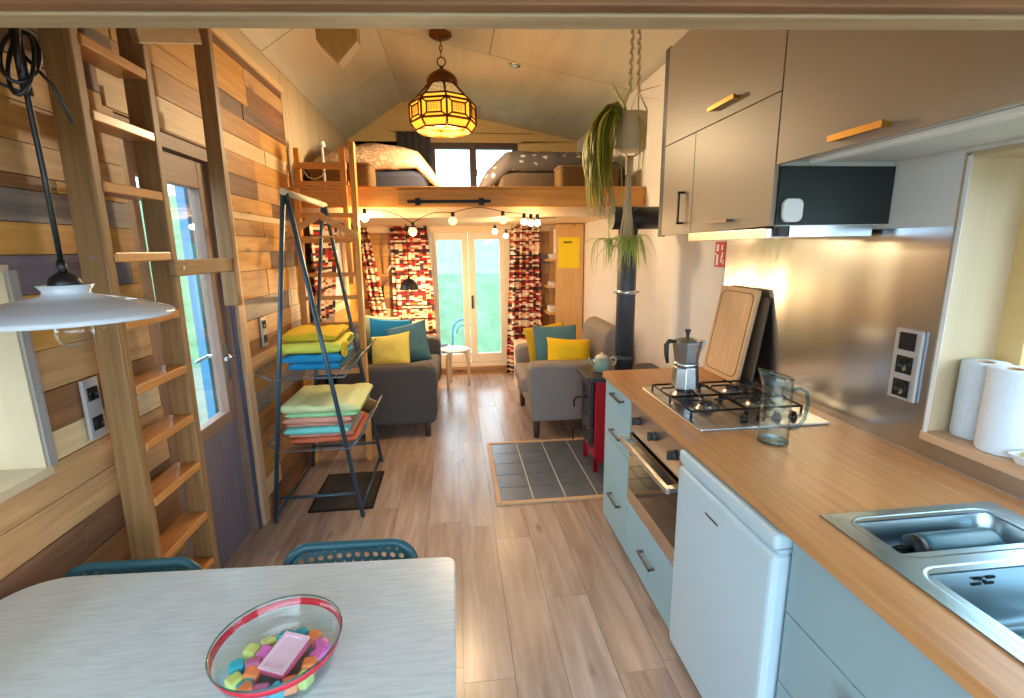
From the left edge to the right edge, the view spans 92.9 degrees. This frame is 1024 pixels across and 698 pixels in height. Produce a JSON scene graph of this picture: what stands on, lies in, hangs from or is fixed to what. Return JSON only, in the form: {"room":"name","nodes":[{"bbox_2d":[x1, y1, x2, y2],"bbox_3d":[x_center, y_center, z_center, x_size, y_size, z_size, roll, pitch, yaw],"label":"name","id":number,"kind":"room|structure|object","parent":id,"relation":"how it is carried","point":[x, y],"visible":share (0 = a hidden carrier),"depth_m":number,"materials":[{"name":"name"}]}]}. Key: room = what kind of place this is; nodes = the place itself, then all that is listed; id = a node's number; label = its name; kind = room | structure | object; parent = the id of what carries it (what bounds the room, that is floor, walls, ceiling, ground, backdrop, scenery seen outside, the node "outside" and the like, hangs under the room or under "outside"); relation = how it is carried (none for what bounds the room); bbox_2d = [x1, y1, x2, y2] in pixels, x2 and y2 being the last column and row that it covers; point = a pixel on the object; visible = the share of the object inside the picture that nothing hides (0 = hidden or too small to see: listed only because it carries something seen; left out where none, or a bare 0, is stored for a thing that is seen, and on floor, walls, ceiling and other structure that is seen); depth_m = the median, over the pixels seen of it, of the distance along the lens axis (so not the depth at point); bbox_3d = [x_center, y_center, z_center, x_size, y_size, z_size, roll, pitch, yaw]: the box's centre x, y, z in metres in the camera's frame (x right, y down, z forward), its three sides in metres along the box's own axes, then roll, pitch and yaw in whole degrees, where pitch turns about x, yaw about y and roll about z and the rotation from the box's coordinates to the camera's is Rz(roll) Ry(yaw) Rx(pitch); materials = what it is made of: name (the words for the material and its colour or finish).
{"room":"tiny house interior","nodes":[
{"label":"tiny house interior","id":0,"kind":"room"},
{"bbox_2d":[0,28,358,599],"bbox_3d":[-1.586,-0.299,2.750,0.150,2.774,6.766,-2,12,-6],"label":"wall","id":1,"kind":"structure","parent":0,"point":[72,517],"depth_m":1.67,"materials":[{"name":"orange wood"}]},
{"bbox_2d":[0,265,57,502],"bbox_3d":[-1.482,0.188,0.798,0.416,0.600,1.149,-2,12,-6],"label":"window","id":2,"kind":"structure","parent":1,"relation":"in","point":[28,454],"depth_m":1.36,"materials":[{"name":"white wood"}]},
{"bbox_2d":[78,376,107,439],"bbox_3d":[-1.353,0.191,1.576,0.017,0.196,0.070,-2,12,-6],"label":"double socket","id":3,"kind":"object","parent":1,"relation":"attached to","point":[89,390],"visible":1,"depth_m":1.56,"materials":[{"name":"plastic"}]},
{"bbox_2d":[101,85,205,146],"bbox_3d":[-1.470,-0.969,2.125,0.014,0.065,0.900,-2,12,-6],"label":"trim","id":4,"kind":"structure","parent":1,"relation":"attached to","point":[112,99],"depth_m":2.04,"materials":[{"name":"brown wood"}]},
{"bbox_2d":[113,113,262,568],"bbox_3d":[-1.519,0.104,2.315,0.158,2.098,0.766,-2,12,-6],"label":"door","id":5,"kind":"structure","parent":1,"relation":"in","point":[226,436],"depth_m":2.50,"materials":[{"name":"grey wood"}]},
{"bbox_2d":[225,153,270,524],"bbox_3d":[-1.496,0.007,2.731,0.022,2.120,0.083,-2,12,-6],"label":"trim","id":6,"kind":"structure","parent":1,"relation":"attached to","point":[240,313],"depth_m":2.77,"materials":[{"name":"brown wood"}]},
{"bbox_2d":[211,28,347,185],"bbox_3d":[-1.591,-1.342,2.492,0.162,1.000,6.650,-2,12,-6],"label":"trim","id":7,"kind":"structure","parent":1,"relation":"attached to","point":[304,125],"depth_m":3.69,"materials":[{"name":"brown wood"}]},
{"bbox_2d":[270,442,322,516],"bbox_3d":[-1.673,0.677,4.609,0.012,0.050,3.320,-2,12,-6],"label":"baseboard","id":8,"kind":"structure","parent":1,"relation":"attached to","point":[307,460],"depth_m":3.40,"materials":[{"name":"brown wood"}]},
{"bbox_2d":[293,146,354,283],"bbox_3d":[-1.399,-0.989,3.656,0.393,0.990,0.096,-2,12,-4],"label":"guard rail","id":9,"kind":"object","parent":1,"relation":"attached to","point":[298,165],"visible":0.93,"depth_m":3.58,"materials":[{"name":"brown wood"}]},
{"bbox_2d":[335,229,349,311],"bbox_3d":[-1.797,-0.801,4.799,0.135,0.850,0.970,-2,12,-6],"label":"window","id":10,"kind":"structure","parent":1,"relation":"in","point":[340,304],"depth_m":5.16,"materials":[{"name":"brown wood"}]},
{"bbox_2d":[289,186,645,207],"bbox_3d":[-0.293,-1.188,3.828,2.720,0.151,0.208,-2,12,-6],"label":"loft beam","id":11,"kind":"structure","parent":1,"relation":"attached to","point":[368,196],"depth_m":3.72,"materials":[{"name":"brown wood"}]},
{"bbox_2d":[309,162,375,185],"bbox_3d":[-1.319,-1.346,3.818,0.482,0.191,0.241,-2,12,-6],"label":"wicker basket","id":12,"kind":"object","parent":11,"relation":"on","point":[366,174],"visible":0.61,"depth_m":3.71,"materials":[{"name":"wicker"}]},
{"bbox_2d":[554,165,619,185],"bbox_3d":[0.613,-1.411,4.032,0.511,0.176,0.241,-2,12,-6],"label":"wicker basket","id":13,"kind":"object","parent":11,"relation":"on","point":[565,175],"visible":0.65,"depth_m":3.91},
{"bbox_2d":[0,0,1023,29],"bbox_3d":[0.062,-0.512,0.642,2.765,0.140,0.062,-1,12,-2],"label":"ceiling beam","id":14,"kind":"structure","parent":1,"relation":"attached to","point":[310,14],"depth_m":0.64,"materials":[{"name":"brown wood"}]},
{"bbox_2d":[0,28,175,347],"bbox_3d":[-0.834,-0.358,0.856,0.328,0.724,0.328,-2,12,-6],"label":"pendant lamp","id":15,"kind":"object","parent":14,"relation":"hanging from","point":[65,301],"visible":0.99,"depth_m":0.84,"materials":[{"name":"white metal"}]},
{"bbox_3d":[-1.691,-1.217,4.679,0.014,0.014,1.980,-2,12,-6],"label":"curtain rod","id":16,"kind":"object","parent":1,"relation":"attached to","visible":0},
{"bbox_2d":[309,219,336,322],"bbox_3d":[-1.647,-0.716,4.355,0.065,0.840,1.022,-2,12,-6],"label":"curtain","id":17,"kind":"object","parent":16,"relation":"hanging from","point":[328,287],"visible":0.56,"depth_m":4.23,"materials":[{"name":"fabric"}]},
{"bbox_2d":[360,227,387,316],"bbox_3d":[-1.652,-0.819,5.835,0.313,1.240,0.065,-2,12,-6],"label":"curtain","id":18,"kind":"object","parent":16,"relation":"hanging from","point":[377,307],"visible":0.75,"depth_m":5.83,"materials":[{"name":"fabric"}]},
{"bbox_2d":[302,207,610,226],"bbox_3d":[-0.417,-1.369,4.896,2.720,0.155,2.232,-2,12,-6],"label":"floor","id":19,"kind":"structure","parent":0,"point":[461,221],"depth_m":4.48,"materials":[{"name":"brown wood"}]},
{"bbox_2d":[308,170,431,185],"bbox_3d":[-1.281,-1.558,4.863,0.970,0.178,1.820,-2,12,-6],"label":"mattress","id":20,"kind":"object","parent":19,"relation":"on","point":[383,177],"visible":0.16,"depth_m":4.00,"materials":[{"name":"fabric"}]},
{"bbox_2d":[307,143,439,185],"bbox_3d":[-1.216,-1.682,4.732,1.060,0.437,1.640,-2,12,-6],"label":"duvet","id":21,"kind":"object","parent":20,"relation":"on","point":[383,157],"visible":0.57,"depth_m":3.98,"materials":[{"name":"fabric"}]},
{"bbox_2d":[390,226,435,335],"bbox_3d":[-1.209,-0.792,5.933,0.513,1.375,0.081,-2,12,-6],"label":"curtain","id":22,"kind":"object","parent":19,"relation":"hanging from","point":[417,305],"visible":0.79,"depth_m":5.91,"materials":[{"name":"fabric"}]},
{"bbox_2d":[361,207,555,237],"bbox_3d":[-0.234,-1.037,4.004,1.007,0.217,1.688,8,15,36],"label":"string lights","id":23,"kind":"object","parent":19,"relation":"hanging from","point":[412,231],"visible":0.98,"depth_m":3.73,"materials":[{"name":"glass"}]},
{"bbox_2d":[506,225,542,373],"bbox_3d":[0.163,-0.603,6.112,0.503,1.855,0.088,-2,12,-6],"label":"curtain","id":24,"kind":"object","parent":19,"relation":"hanging from","point":[525,289],"visible":0.7,"depth_m":6.07,"materials":[{"name":"fabric"}]},
{"bbox_2d":[494,172,623,185],"bbox_3d":[0.332,-1.615,5.051,1.120,0.168,1.800,-2,12,-6],"label":"mattress","id":25,"kind":"object","parent":19,"relation":"on","point":[510,178],"visible":0.23,"depth_m":4.14,"materials":[{"name":"fabric"}]},
{"bbox_2d":[479,151,624,185],"bbox_3d":[0.262,-1.706,4.972,1.290,0.427,1.700,-2,12,-6],"label":"duvet","id":26,"kind":"object","parent":25,"relation":"on","point":[512,161],"visible":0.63,"depth_m":4.15,"materials":[{"name":"fabric"}]},
{"bbox_2d":[347,101,576,325],"bbox_3d":[-0.546,-1.283,6.103,3.020,3.350,0.124,-2,12,-6],"label":"wall","id":27,"kind":"structure","parent":0,"point":[397,118],"depth_m":5.89,"materials":[{"name":"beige wood"}]},
{"bbox_2d":[302,212,608,232],"bbox_3d":[-0.415,-1.256,4.916,2.720,0.074,2.215,-2,12,-6],"label":"trim","id":28,"kind":"structure","parent":27,"relation":"attached to","point":[488,228],"depth_m":3.93,"materials":[{"name":"brown wood"}]},
{"bbox_2d":[389,131,530,134],"bbox_3d":[-0.592,-2.527,5.690,1.650,0.023,0.008,-2,12,-6],"label":"wire","id":29,"kind":"object","parent":27,"relation":"attached to","point":[389,131],"visible":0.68,"depth_m":5.72,"materials":[{"name":"metal"}]},
{"bbox_2d":[396,131,431,168],"bbox_3d":[-1.128,-2.103,5.714,0.403,0.830,0.060,-2,12,-6],"label":"curtain","id":30,"kind":"object","parent":29,"relation":"hanging from","point":[415,141],"visible":0.3,"depth_m":5.66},
{"bbox_2d":[427,232,509,367],"bbox_3d":[-0.539,-0.637,6.162,1.040,1.760,0.129,-2,12,-6],"label":"door","id":31,"kind":"structure","parent":27,"relation":"in","point":[481,358],"depth_m":6.15,"materials":[{"name":"beige wood"}]},
{"bbox_2d":[441,365,505,374],"bbox_3d":[-0.524,0.277,6.336,1.120,0.100,0.060,-2,12,-6],"label":"baseboard","id":32,"kind":"structure","parent":27,"relation":"attached to","point":[502,368],"depth_m":6.33,"materials":[{"name":"brown wood"}]},
{"bbox_2d":[431,143,516,185],"bbox_3d":[-0.454,-2.182,5.873,1.040,0.560,0.113,-2,12,-6],"label":"window","id":33,"kind":"structure","parent":27,"relation":"in","point":[472,147],"depth_m":5.81,"materials":[{"name":"metal"}]},
{"bbox_2d":[430,139,520,143],"bbox_3d":[-0.455,-2.468,5.790,1.140,0.035,0.040,-2,12,-6],"label":"trim","id":34,"kind":"structure","parent":27,"relation":"attached to","point":[431,140],"depth_m":5.77,"materials":[{"name":"brown wood"}]},
{"bbox_2d":[223,373,701,697],"bbox_3d":[-0.142,1.034,3.202,3.120,0.120,6.750,-2,12,-6],"label":"floor","id":35,"kind":"structure","parent":0,"point":[550,602],"depth_m":2.63,"materials":[{"name":"brown wood"}]},
{"bbox_2d":[62,557,202,577],"bbox_3d":[-1.060,1.008,1.273,0.400,0.741,0.426,-2,12,-4],"label":"dining chair","id":36,"kind":"object","parent":35,"relation":"on","point":[154,564],"visible":0.2,"depth_m":1.39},
{"bbox_2d":[38,28,241,572],"bbox_3d":[-1.322,-0.154,1.944,0.128,2.750,0.833,-1,12,-6],"label":"ladder","id":37,"kind":"object","parent":35,"relation":"on","point":[64,50],"visible":0.78,"depth_m":1.71,"materials":[{"name":"brown wood"}]},
{"bbox_2d":[0,557,455,697],"bbox_3d":[-0.680,1.054,0.997,1.152,0.750,0.910,-2,12,-6],"label":"dining table","id":38,"kind":"object","parent":35,"relation":"on","point":[150,634],"visible":0.99,"depth_m":1.12,"materials":[{"name":"wood"}]},
{"bbox_2d":[205,594,342,697],"bbox_3d":[-0.477,0.625,1.000,0.252,0.081,0.252,-2,12,-6],"label":"glass bowl","id":39,"kind":"object","parent":38,"relation":"on","point":[294,681],"visible":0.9,"depth_m":0.98,"materials":[{"name":"glass"}]},
{"bbox_2d":[258,631,310,679],"bbox_3d":[-0.466,0.629,1.000,0.058,0.033,0.086,2,12,15],"label":"box","id":40,"kind":"object","parent":39,"relation":"in","point":[282,658],"visible":1,"depth_m":0.99,"materials":[{"name":"plastic"}]},
{"bbox_2d":[254,188,383,523],"bbox_3d":[-1.216,0.015,3.154,0.567,1.928,0.850,-2,12,-6],"label":"clothes rack","id":41,"kind":"object","parent":35,"relation":"on","point":[285,194],"visible":0.72,"depth_m":2.87,"materials":[{"name":"metal"}]},
{"bbox_2d":[254,338,375,380],"bbox_3d":[-1.220,0.053,3.156,0.548,0.089,0.808,-2,12,-6],"label":"wire shelf","id":42,"kind":"object","parent":41,"relation":"attached to","point":[329,374],"depth_m":2.83,"materials":[{"name":"silver metal"}]},
{"bbox_2d":[287,353,350,370],"bbox_3d":[-1.218,0.074,3.099,0.311,0.050,0.327,-2,12,-6],"label":"folded towel","id":43,"kind":"object","parent":41,"relation":"on","point":[333,365],"visible":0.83,"depth_m":2.95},
{"bbox_2d":[282,345,353,363],"bbox_3d":[-1.224,0.025,3.089,0.360,0.056,0.364,-2,12,-6],"label":"folded towel","id":44,"kind":"object","parent":43,"relation":"on","point":[315,357],"visible":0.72,"depth_m":2.92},
{"bbox_2d":[274,332,353,353],"bbox_3d":[-1.243,-0.040,3.099,0.392,0.071,0.396,-2,12,-6],"label":"folded towel","id":45,"kind":"object","parent":44,"relation":"on","point":[332,346],"visible":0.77,"depth_m":2.92,"materials":[{"name":"fabric"}]},
{"bbox_2d":[282,324,348,341],"bbox_3d":[-1.263,-0.107,3.128,0.340,0.054,0.384,-2,12,-6],"label":"folded towel","id":46,"kind":"object","parent":45,"relation":"on","point":[302,333],"visible":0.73,"depth_m":3.02,"materials":[{"name":"fabric"}]},
{"bbox_2d":[285,199,358,238],"bbox_3d":[-1.276,-0.859,3.219,0.488,0.260,0.018,-3,12,-10],"label":"clothes hanger","id":47,"kind":"object","parent":41,"relation":"hanging from","point":[318,215],"visible":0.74,"depth_m":3.22,"materials":[{"name":"brown wood"}]},
{"bbox_2d":[267,395,381,452],"bbox_3d":[-1.197,0.478,3.246,0.543,0.089,0.808,-2,12,-6],"label":"wire shelf","id":48,"kind":"object","parent":41,"relation":"attached to","point":[277,438],"depth_m":2.88,"materials":[{"name":"silver metal"}]},
{"bbox_2d":[290,413,368,442],"bbox_3d":[-1.170,0.509,3.174,0.390,0.037,0.445,-2,12,-6],"label":"folded towel","id":49,"kind":"object","parent":41,"relation":"on","point":[319,439],"visible":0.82,"depth_m":2.97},
{"bbox_2d":[289,411,364,437],"bbox_3d":[-1.185,0.483,3.167,0.380,0.027,0.406,-2,12,-6],"label":"folded towel","id":50,"kind":"object","parent":49,"relation":"on","point":[361,414],"visible":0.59,"depth_m":2.99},
{"bbox_2d":[284,412,359,434],"bbox_3d":[-1.203,0.456,3.135,0.381,0.044,0.416,-2,12,-6],"label":"folded towel","id":51,"kind":"object","parent":50,"relation":"on","point":[331,428],"visible":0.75,"depth_m":2.94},
{"bbox_2d":[286,415,355,426],"bbox_3d":[-1.196,0.417,3.151,0.380,0.029,0.405,-2,12,-6],"label":"folded towel","id":52,"kind":"object","parent":51,"relation":"on","point":[350,421],"visible":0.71,"depth_m":2.96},
{"bbox_2d":[281,415,353,423],"bbox_3d":[-1.200,0.390,3.131,0.412,0.040,0.416,-2,12,-6],"label":"folded towel","id":53,"kind":"object","parent":52,"relation":"on","point":[303,420],"visible":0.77,"depth_m":2.93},
{"bbox_2d":[284,396,368,417],"bbox_3d":[-1.172,0.354,3.136,0.430,0.037,0.414,-2,12,-6],"label":"folded towel","id":54,"kind":"object","parent":53,"relation":"on","point":[343,413],"visible":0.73,"depth_m":2.94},
{"bbox_2d":[280,383,372,413],"bbox_3d":[-1.179,0.310,3.138,0.480,0.057,0.477,-2,12,-6],"label":"folded towel","id":55,"kind":"object","parent":54,"relation":"on","point":[351,397],"visible":0.87,"depth_m":3.05,"materials":[{"name":"fabric"}]},
{"bbox_2d":[292,141,372,462],"bbox_3d":[-1.340,-0.315,3.649,0.447,2.372,0.272,-2,12,-6],"label":"ladder","id":56,"kind":"object","parent":35,"relation":"on","point":[298,215],"visible":0.58,"depth_m":3.60,"materials":[{"name":"brown wood"}]},
{"bbox_2d":[308,471,384,512],"bbox_3d":[-1.105,0.960,3.307,0.399,0.009,0.519,-2,12,-6],"label":"floor mat","id":57,"kind":"object","parent":35,"relation":"on","point":[334,483],"visible":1,"depth_m":3.29,"materials":[{"name":"rubber"}]},
{"bbox_2d":[283,537,417,564],"bbox_3d":[-0.466,0.983,1.353,0.400,0.741,0.426,-2,12,-4],"label":"dining chair","id":58,"kind":"object","parent":35,"relation":"on","point":[361,546],"visible":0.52,"depth_m":1.47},
{"bbox_2d":[319,326,441,441],"bbox_3d":[-1.210,0.238,4.845,0.965,0.800,1.530,-2,12,-6],"label":"armchair","id":59,"kind":"object","parent":35,"relation":"on","point":[408,391],"visible":0.55,"depth_m":4.13,"materials":[{"name":"fabric"}]},
{"bbox_2d":[371,331,409,363],"bbox_3d":[-1.149,0.043,4.624,0.480,0.425,0.210,3,12,17],"label":"cushion","id":60,"kind":"object","parent":59,"relation":"on","point":[391,349],"visible":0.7,"depth_m":4.55,"materials":[{"name":"yellow fabric"}]},
{"bbox_2d":[369,318,412,357],"bbox_3d":[-1.267,-0.108,5.090,0.460,0.440,0.190,-2,12,-6],"label":"cushion","id":61,"kind":"object","parent":59,"relation":"on","point":[377,326],"visible":0.3,"depth_m":5.03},
{"bbox_2d":[385,319,431,362],"bbox_3d":[-1.046,-0.051,4.923,0.526,0.494,0.214,1,12,8],"label":"cushion","id":62,"kind":"object","parent":59,"relation":"on","point":[418,342],"visible":0.56,"depth_m":4.85,"materials":[{"name":"teal fabric"}]},
{"bbox_2d":[441,346,470,388],"bbox_3d":[-0.672,0.214,5.782,0.350,0.452,0.350,-2,12,-6],"label":"round stool","id":63,"kind":"object","parent":35,"relation":"on","point":[450,350],"visible":0.95,"depth_m":5.73,"materials":[{"name":"white paint"}]},
{"bbox_2d":[487,437,603,505],"bbox_3d":[0.490,0.865,3.642,1.295,0.014,1.000,-2,12,-6],"label":"hearth","id":64,"kind":"object","parent":35,"relation":"on","point":[548,470],"visible":0.68,"depth_m":3.52,"materials":[{"name":"tile"}]},
{"bbox_2d":[572,363,658,472],"bbox_3d":[0.785,0.502,3.599,0.633,0.715,0.375,-2,12,-6],"label":"wood stove","id":65,"kind":"object","parent":64,"relation":"on","point":[593,396],"visible":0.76,"depth_m":3.47,"materials":[{"name":"red metal"}]},
{"bbox_2d":[587,352,616,372],"bbox_3d":[0.645,0.089,3.485,0.180,0.144,0.132,6,13,28],"label":"teapot","id":66,"kind":"object","parent":65,"relation":"on","point":[601,362],"visible":0.98,"depth_m":3.44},
{"bbox_2d":[608,206,658,369],"bbox_3d":[0.912,-0.417,3.454,0.455,1.144,0.152,-2,12,-6],"label":"pipe","id":67,"kind":"object","parent":65,"relation":"attached to","point":[643,217],"visible":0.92,"depth_m":3.39,"materials":[{"name":"black metal"}]},
{"bbox_2d":[543,224,583,339],"bbox_3d":[0.626,-0.589,6.087,0.415,1.865,0.420,-2,12,-6],"label":"bookcase","id":68,"kind":"object","parent":35,"relation":"on","point":[567,295],"visible":0.67,"depth_m":5.87,"materials":[{"name":"brown wood"}]},
{"bbox_2d":[558,237,579,267],"bbox_3d":[0.675,-1.140,5.761,0.250,0.355,0.006,-2,12,-6],"label":"poster","id":69,"kind":"object","parent":68,"relation":"attached to","point":[568,246],"visible":0.99,"depth_m":5.76,"materials":[{"name":"yellow paper"}]},
{"bbox_2d":[514,316,615,437],"bbox_3d":[0.505,0.208,4.572,0.915,0.923,0.980,-2,12,-6],"label":"armchair","id":70,"kind":"object","parent":35,"relation":"on","point":[549,388],"visible":0.59,"depth_m":4.12,"materials":[{"name":"fabric"}]},
{"bbox_2d":[523,321,562,361],"bbox_3d":[0.339,-0.030,4.699,0.464,0.452,0.159,-4,12,-16],"label":"cushion","id":71,"kind":"object","parent":70,"relation":"on","point":[529,335],"visible":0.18,"depth_m":4.62,"materials":[{"name":"yellow fabric"}]},
{"bbox_2d":[532,325,575,360],"bbox_3d":[0.409,-0.015,4.524,0.451,0.419,0.188,-4,12,-15],"label":"cushion","id":72,"kind":"object","parent":70,"relation":"on","point":[541,333],"visible":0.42,"depth_m":4.46,"materials":[{"name":"teal fabric"}]},
{"bbox_2d":[547,337,589,359],"bbox_3d":[0.510,0.077,4.368,0.432,0.380,0.284,-2,12,-6],"label":"cushion","id":73,"kind":"object","parent":70,"relation":"on","point":[558,349],"visible":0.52,"depth_m":4.27,"materials":[{"name":"yellow fabric"}]},
{"bbox_2d":[603,380,632,552],"bbox_3d":[0.895,0.615,2.726,0.712,0.864,0.410,-2,12,-6],"label":"drawer unit","id":74,"kind":"object","parent":35,"relation":"on","point":[618,409],"visible":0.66,"depth_m":2.66,"materials":[{"name":"blue laminate"}]},
{"bbox_2d":[626,501,672,630],"bbox_3d":[0.946,0.977,2.297,0.692,0.304,0.573,-2,12,-6],"label":"drawer","id":75,"kind":"object","parent":35,"relation":"on","point":[654,569],"visible":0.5,"depth_m":2.23,"materials":[{"name":"blue laminate"}]},
{"bbox_2d":[620,402,685,564],"bbox_3d":[0.925,0.559,2.207,0.722,0.544,0.570,-2,12,-6],"label":"oven","id":76,"kind":"object","parent":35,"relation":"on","point":[655,463],"visible":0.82,"depth_m":2.13,"materials":[{"name":"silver metal"}]},
{"bbox_2d":[669,449,793,697],"bbox_3d":[0.997,0.826,1.666,0.676,0.838,0.573,-2,12,-6],"label":"fridge","id":77,"kind":"object","parent":35,"relation":"on","point":[732,565],"visible":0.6,"depth_m":1.53,"materials":[{"name":"white metal"}]},
{"bbox_2d":[602,367,1023,697],"bbox_3d":[1.015,0.379,1.633,0.705,0.034,2.495,-2,12,-6],"label":"countertop","id":78,"kind":"structure","parent":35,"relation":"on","point":[838,466],"depth_m":1.40,"materials":[{"name":"brown wood"}]},
{"bbox_2d":[703,285,761,382],"bbox_3d":[1.175,-0.090,2.624,0.102,0.482,0.345,-2,12,-6],"label":"cutting board","id":79,"kind":"object","parent":78,"relation":"on","point":[737,307],"visible":0.95,"depth_m":2.59,"materials":[{"name":"brown wood"}]},
{"bbox_2d":[642,379,828,431],"bbox_3d":[0.955,0.223,2.177,0.545,0.053,0.594,-2,12,-6],"label":"gas hob","id":80,"kind":"object","parent":78,"relation":"in","point":[722,406],"visible":0.92,"depth_m":2.08,"materials":[{"name":"silver metal"}]},
{"bbox_2d":[664,329,705,389],"bbox_3d":[0.798,0.043,2.261,0.198,0.276,0.124,-2,12,-6],"label":"moka pot","id":81,"kind":"object","parent":80,"relation":"on","point":[687,350],"visible":1,"depth_m":2.23,"materials":[{"name":"metal"}]},
{"bbox_2d":[740,297,770,382],"bbox_3d":[1.216,-0.059,2.553,0.073,0.446,0.285,-2,12,-6],"label":"serving board","id":82,"kind":"object","parent":78,"relation":"on","point":[749,366],"visible":0.34,"depth_m":2.44,"materials":[{"name":"wood"}]},
{"bbox_2d":[820,501,1023,664],"bbox_3d":[1.097,0.569,0.997,0.505,0.161,0.662,-2,12,-6],"label":"sink","id":83,"kind":"object","parent":78,"relation":"in","point":[983,586],"visible":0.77,"depth_m":1.09,"materials":[{"name":"silver"}]},
{"bbox_2d":[891,527,1004,553],"bbox_3d":[1.074,0.489,1.208,0.269,0.072,0.072,-2,12,-6],"label":"water bottle","id":84,"kind":"object","parent":83,"relation":"in","point":[979,536],"visible":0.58,"depth_m":1.19,"materials":[{"name":"silver metal"}]},
{"bbox_2d":[776,543,973,697],"bbox_3d":[1.073,0.942,1.086,0.700,0.844,0.592,-2,12,-6],"label":"cabinet","id":85,"kind":"object","parent":35,"relation":"on","point":[834,645],"visible":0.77,"depth_m":1.11,"materials":[{"name":"blue laminate"}]},
{"bbox_2d":[238,28,689,140],"bbox_3d":[-0.186,-2.078,2.557,2.720,0.525,6.750,-2,12,-6],"label":"ceiling","id":86,"kind":"structure","parent":0,"point":[551,92],"depth_m":4.06,"materials":[{"name":"brown wood"}]},
{"bbox_2d":[315,29,359,67],"bbox_3d":[-0.538,-1.435,1.394,0.140,1.140,0.070,-2,12,-6],"label":"trim","id":87,"kind":"structure","parent":86,"relation":"attached to","point":[340,45],"depth_m":1.48,"materials":[{"name":"brown wood"}]},
{"bbox_2d":[408,29,476,137],"bbox_3d":[-0.530,-2.015,3.696,0.484,0.693,0.484,-9,14,-35],"label":"pendant lamp","id":88,"kind":"object","parent":86,"relation":"hanging from","point":[441,109],"visible":1,"depth_m":3.58,"materials":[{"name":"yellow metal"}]},
{"bbox_2d":[614,29,647,239],"bbox_3d":[0.710,-1.322,2.915,0.191,1.315,0.190,2,12,14],"label":"planter","id":89,"kind":"object","parent":86,"relation":"hanging from","point":[631,138],"visible":0.8,"depth_m":2.86,"materials":[{"name":"fabric"}]},
{"bbox_2d":[577,78,660,277],"bbox_3d":[0.652,-1.030,2.935,0.503,1.207,0.243,1,12,8],"label":"spider plant","id":90,"kind":"object","parent":89,"relation":"in","point":[598,153],"visible":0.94,"depth_m":2.89,"materials":[{"name":"green plant"}]},
{"bbox_2d":[577,63,1023,500],"bbox_3d":[1.307,-0.499,3.057,0.240,3.000,6.750,-2,12,-6],"label":"wall","id":91,"kind":"structure","parent":0,"point":[680,288],"depth_m":3.52,"materials":[{"name":"beige paint"}]},
{"bbox_2d":[658,29,895,236],"bbox_3d":[1.035,-0.961,2.082,0.471,0.912,0.976,-2,12,-6],"label":"upper cabinet","id":92,"kind":"object","parent":91,"relation":"attached to","point":[720,171],"visible":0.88,"depth_m":1.84,"materials":[{"name":"beige laminate"}]},
{"bbox_2d":[688,225,871,240],"bbox_3d":[1.061,-0.472,2.000,0.422,0.042,0.582,-2,12,-6],"label":"under-cabinet light","id":93,"kind":"object","parent":92,"relation":"attached to","point":[785,232],"visible":1,"depth_m":1.73,"materials":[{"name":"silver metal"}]},
{"bbox_2d":[780,198,803,221],"bbox_3d":[0.957,-0.474,1.664,0.075,0.078,0.014,-2,12,-6],"label":"sensor","id":94,"kind":"object","parent":92,"relation":"attached to","point":[791,208],"visible":1,"depth_m":1.66,"materials":[{"name":"white paint"}]},
{"bbox_2d":[724,226,1023,499],"bbox_3d":[1.359,-0.024,1.622,0.004,0.746,2.455,-2,12,-6],"label":"backsplash","id":95,"kind":"structure","parent":91,"relation":"attached to","point":[838,305],"depth_m":1.89,"materials":[{"name":"silver metal"}]},
{"bbox_2d":[777,30,1023,164],"bbox_3d":[1.138,-0.908,1.158,0.471,0.764,0.877,-2,12,-6],"label":"upper cabinet","id":96,"kind":"object","parent":91,"relation":"attached to","point":[849,95],"visible":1,"depth_m":1.23,"materials":[{"name":"beige laminate"}]},
{"bbox_2d":[887,327,925,402],"bbox_3d":[1.347,0.054,1.656,0.017,0.244,0.107,-2,12,-6],"label":"socket","id":97,"kind":"object","parent":91,"relation":"attached to","point":[909,343],"visible":1,"depth_m":1.65,"materials":[{"name":"plastic"}]},
{"bbox_2d":[919,142,1023,480],"bbox_3d":[1.556,-0.045,1.052,0.276,0.903,1.050,-2,12,-6],"label":"window","id":98,"kind":"structure","parent":91,"relation":"in","point":[985,316],"depth_m":1.52,"materials":[{"name":"brown wood"}]},
{"bbox_2d":[949,358,1011,440],"bbox_3d":[1.487,0.160,1.548,0.118,0.245,0.118,-2,12,-6],"label":"paper towel roll","id":99,"kind":"object","parent":98,"relation":"on","point":[972,372],"visible":0.67,"depth_m":1.53,"materials":[{"name":"white paper"}]},
{"bbox_2d":[973,364,1023,457],"bbox_3d":[1.460,0.181,1.433,0.118,0.252,0.118,-2,12,-6],"label":"paper towel roll","id":100,"kind":"object","parent":98,"relation":"on","point":[999,431],"visible":0.93,"depth_m":1.41,"materials":[{"name":"white paper"}]},
{"label":"outside","id":101,"kind":"structure","parent":0,"visible":0},
{"bbox_2d":[192,356,471,424],"bbox_3d":[-0.541,1.104,5.302,60.000,0.100,70.000,-2,12,-6],"label":"terrain","id":102,"kind":"structure","parent":101,"point":[197,374],"depth_m":7.35,"materials":[{"name":"green plant"}]},
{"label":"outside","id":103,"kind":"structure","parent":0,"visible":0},
{"bbox_3d":[-2.427,1.245,2.535,1.640,0.040,4.390,-2,12,-6],"label":"deck","id":104,"kind":"object","parent":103,"visible":0},
{"bbox_2d":[174,186,218,418],"bbox_3d":[-2.335,-0.390,3.715,0.060,2.680,0.320,-2,12,-6],"label":"porch post","id":105,"kind":"object","parent":104,"relation":"on","point":[181,194],"visible":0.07,"depth_m":3.58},
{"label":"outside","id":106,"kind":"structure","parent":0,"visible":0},
{"bbox_2d":[139,196,500,366],"bbox_3d":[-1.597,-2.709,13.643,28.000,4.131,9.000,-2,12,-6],"label":"window glass","id":107,"kind":"object","parent":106,"point":[449,252],"visible":0.02,"depth_m":11.19,"materials":[{"name":"glass"}]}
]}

